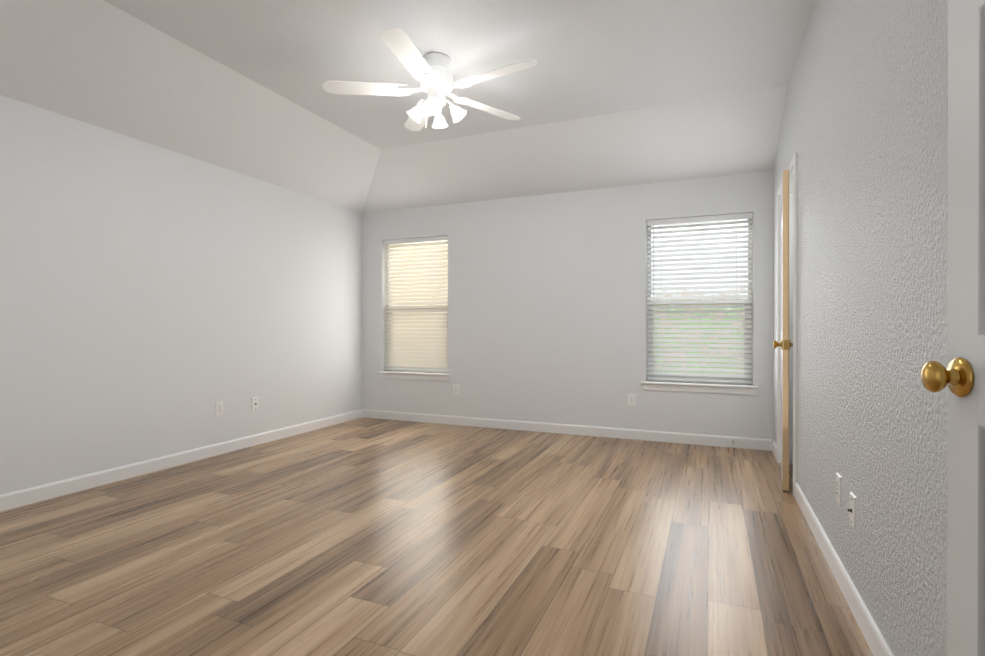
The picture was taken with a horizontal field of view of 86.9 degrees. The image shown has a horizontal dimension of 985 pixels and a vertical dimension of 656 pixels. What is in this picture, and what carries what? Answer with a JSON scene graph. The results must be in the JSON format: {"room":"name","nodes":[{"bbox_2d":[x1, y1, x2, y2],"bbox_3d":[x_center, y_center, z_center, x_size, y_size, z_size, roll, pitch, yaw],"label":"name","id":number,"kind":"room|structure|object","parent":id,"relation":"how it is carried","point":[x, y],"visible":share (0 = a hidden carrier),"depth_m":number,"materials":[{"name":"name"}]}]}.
{"room":"empty bedroom","nodes":[
{"label":"empty bedroom","id":0,"kind":"room"},
{"bbox_2d":[0,95,361,494],"bbox_3d":[-2.646,-0.442,3.457,0.160,2.950,5.870,0,0,23],"label":"wall","id":1,"kind":"structure","parent":0,"point":[156,301],"depth_m":3.72,"materials":[{"name":"white paint"}]},
{"bbox_2d":[0,409,362,511],"bbox_3d":[-2.566,0.987,3.427,0.013,0.092,5.550,0,0,23],"label":"baseboard","id":2,"kind":"structure","parent":1,"relation":"attached to","point":[16,499],"depth_m":3.72,"materials":[{"name":"white wood"}]},
{"bbox_2d":[215,401,222,416],"bbox_3d":[-2.226,0.659,4.244,0.010,0.120,0.075,0,0,23],"label":"electrical outlet","id":3,"kind":"object","parent":1,"relation":"attached to","point":[218,408],"visible":1,"depth_m":4.24,"materials":[{"name":"white plastic"}]},
{"bbox_2d":[251,397,257,410],"bbox_3d":[-2.083,0.668,4.574,0.019,0.120,0.075,0,0,23],"label":"electrical outlet","id":4,"kind":"object","parent":1,"relation":"attached to","point":[254,403],"visible":1,"depth_m":4.57,"materials":[{"name":"white plastic"}]},
{"bbox_2d":[0,0,814,212],"bbox_3d":[-0.641,-1.490,2.616,4.186,0.350,5.550,0,0,23],"label":"ceiling","id":5,"kind":"structure","parent":0,"point":[600,94],"depth_m":3.44,"materials":[{"name":"white paint"}]},
{"bbox_2d":[323,28,536,130],"bbox_3d":[-0.330,-1.439,3.184,1.302,0.456,1.302,0,0,23],"label":"fan","id":6,"kind":"object","parent":5,"relation":"hanging from","point":[431,73],"visible":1,"depth_m":3.15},
{"bbox_2d":[0,417,872,655],"bbox_3d":[-0.641,1.085,2.622,4.506,0.100,5.870,0,0,23],"label":"floor","id":7,"kind":"structure","parent":0,"point":[362,536],"depth_m":2.37,"materials":[{"name":"laminate"}]},
{"bbox_2d":[362,171,773,439],"bbox_3d":[0.461,-0.447,5.252,4.186,2.950,0.160,0,0,23],"label":"wall","id":8,"kind":"structure","parent":0,"point":[547,308],"depth_m":5.07,"materials":[{"name":"white paint"}]},
{"bbox_2d":[377,370,450,380],"bbox_3d":[-0.853,0.525,5.748,0.910,0.075,0.133,0,0,23],"label":"window sill","id":9,"kind":"structure","parent":8,"relation":"attached to","point":[417,375],"depth_m":5.70,"materials":[{"name":"white wood"}]},
{"bbox_2d":[387,240,447,372],"bbox_3d":[-0.817,-0.243,5.831,0.840,1.500,0.059,0,0,23],"label":"window","id":10,"kind":"structure","parent":8,"relation":"in","point":[416,324],"depth_m":5.84,"materials":[{"name":"white"}]},
{"bbox_2d":[383,236,447,371],"bbox_3d":[-0.848,-0.259,5.758,0.832,1.463,0.072,0,0,23],"label":"window blind","id":11,"kind":"object","parent":10,"relation":"attached to","point":[428,344],"visible":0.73,"depth_m":5.76,"materials":[{"name":"white plastic"}]},
{"bbox_2d":[453,384,458,395],"bbox_3d":[-0.386,0.661,5.517,0.075,0.120,0.010,0,0,23],"label":"electrical outlet","id":12,"kind":"object","parent":8,"relation":"attached to","point":[455,390],"visible":1,"depth_m":5.51,"materials":[{"name":"white plastic"}]},
{"bbox_2d":[362,409,771,450],"bbox_3d":[0.428,0.983,5.175,4.160,0.092,0.013,0,0,23],"label":"baseboard","id":13,"kind":"structure","parent":8,"relation":"attached to","point":[709,440],"depth_m":4.99,"materials":[{"name":"white wood"}]},
{"bbox_2d":[628,394,635,406],"bbox_3d":[1.288,0.669,4.816,0.075,0.120,0.010,0,0,23],"label":"electrical outlet","id":14,"kind":"object","parent":8,"relation":"attached to","point":[631,400],"visible":1,"depth_m":4.81,"materials":[{"name":"white plastic"}]},
{"bbox_2d":[641,380,757,394],"bbox_3d":[1.824,0.527,4.628,0.955,0.075,0.133,0,0,23],"label":"window sill","id":15,"kind":"structure","parent":8,"relation":"attached to","point":[703,387],"depth_m":4.59,"materials":[{"name":"white wood"}]},
{"bbox_2d":[647,218,752,383],"bbox_3d":[1.860,-0.240,4.710,0.885,1.500,0.059,0,0,23],"label":"window","id":16,"kind":"structure","parent":8,"relation":"in","point":[701,377],"depth_m":4.67,"materials":[{"name":"white"}]},
{"bbox_2d":[646,212,752,382],"bbox_3d":[1.829,-0.257,4.637,0.877,1.463,0.072,0,0,23],"label":"window blind","id":17,"kind":"object","parent":16,"relation":"attached to","point":[744,216],"visible":0.9,"depth_m":4.63,"materials":[{"name":"white plastic"}]},
{"bbox_2d":[773,0,947,655],"bbox_3d":[1.363,-0.438,1.779,0.160,2.950,5.870,0,0,23],"label":"wall","id":18,"kind":"structure","parent":0,"point":[863,135],"depth_m":1.66,"materials":[{"name":"white paint"}]},
{"bbox_2d":[772,440,776,459],"bbox_3d":[2.280,0.985,4.198,0.013,0.092,0.360,0,0,23],"label":"baseboard","id":19,"kind":"structure","parent":18,"relation":"attached to","point":[774,448],"depth_m":4.18,"materials":[{"name":"white wood"}]},
{"bbox_2d":[773,169,792,490],"bbox_3d":[2.004,0.013,3.618,0.156,2.015,0.774,0,0,23],"label":"door","id":20,"kind":"structure","parent":18,"relation":"in","point":[785,344],"depth_m":3.27,"materials":[{"name":"white paint"}]},
{"bbox_2d":[777,153,796,495],"bbox_3d":[2.105,-0.019,3.573,0.176,2.103,0.916,0,0,23],"label":"door frame","id":21,"kind":"structure","parent":18,"relation":"attached to","point":[792,166],"depth_m":3.93,"materials":[{"name":"white wood"}]},
{"bbox_2d":[836,472,841,506],"bbox_3d":[1.418,0.661,2.133,0.010,0.120,0.075,0,0,23],"label":"electrical outlet","id":22,"kind":"object","parent":18,"relation":"attached to","point":[838,488],"visible":1,"depth_m":2.12,"materials":[{"name":"white plastic"}]},
{"bbox_2d":[795,482,893,655],"bbox_3d":[1.033,0.992,1.218,0.013,0.092,4.253,0,0,23],"label":"baseboard","id":23,"kind":"structure","parent":18,"relation":"attached to","point":[872,634],"depth_m":1.97,"materials":[{"name":"white wood"}]},
{"bbox_2d":[848,492,856,530],"bbox_3d":[1.325,0.674,1.922,0.019,0.120,0.075,0,0,23],"label":"cable wall plate","id":24,"kind":"object","parent":18,"relation":"attached to","point":[852,510],"visible":1,"depth_m":1.90,"materials":[{"name":"white plastic"}]},
{"bbox_2d":[921,0,984,655],"bbox_3d":[0.731,0.012,0.682,0.153,2.030,0.475,0,0,23],"label":"door","id":25,"kind":"structure","parent":18,"relation":"in","point":[962,377],"depth_m":0.86,"materials":[{"name":"white paint"}]},
{"label":"outside","id":26,"kind":"structure","parent":0,"visible":0},
{"bbox_2d":[392,220,746,373],"bbox_3d":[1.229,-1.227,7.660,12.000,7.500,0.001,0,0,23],"label":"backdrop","id":27,"kind":"structure","parent":26,"point":[707,236],"depth_m":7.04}
]}

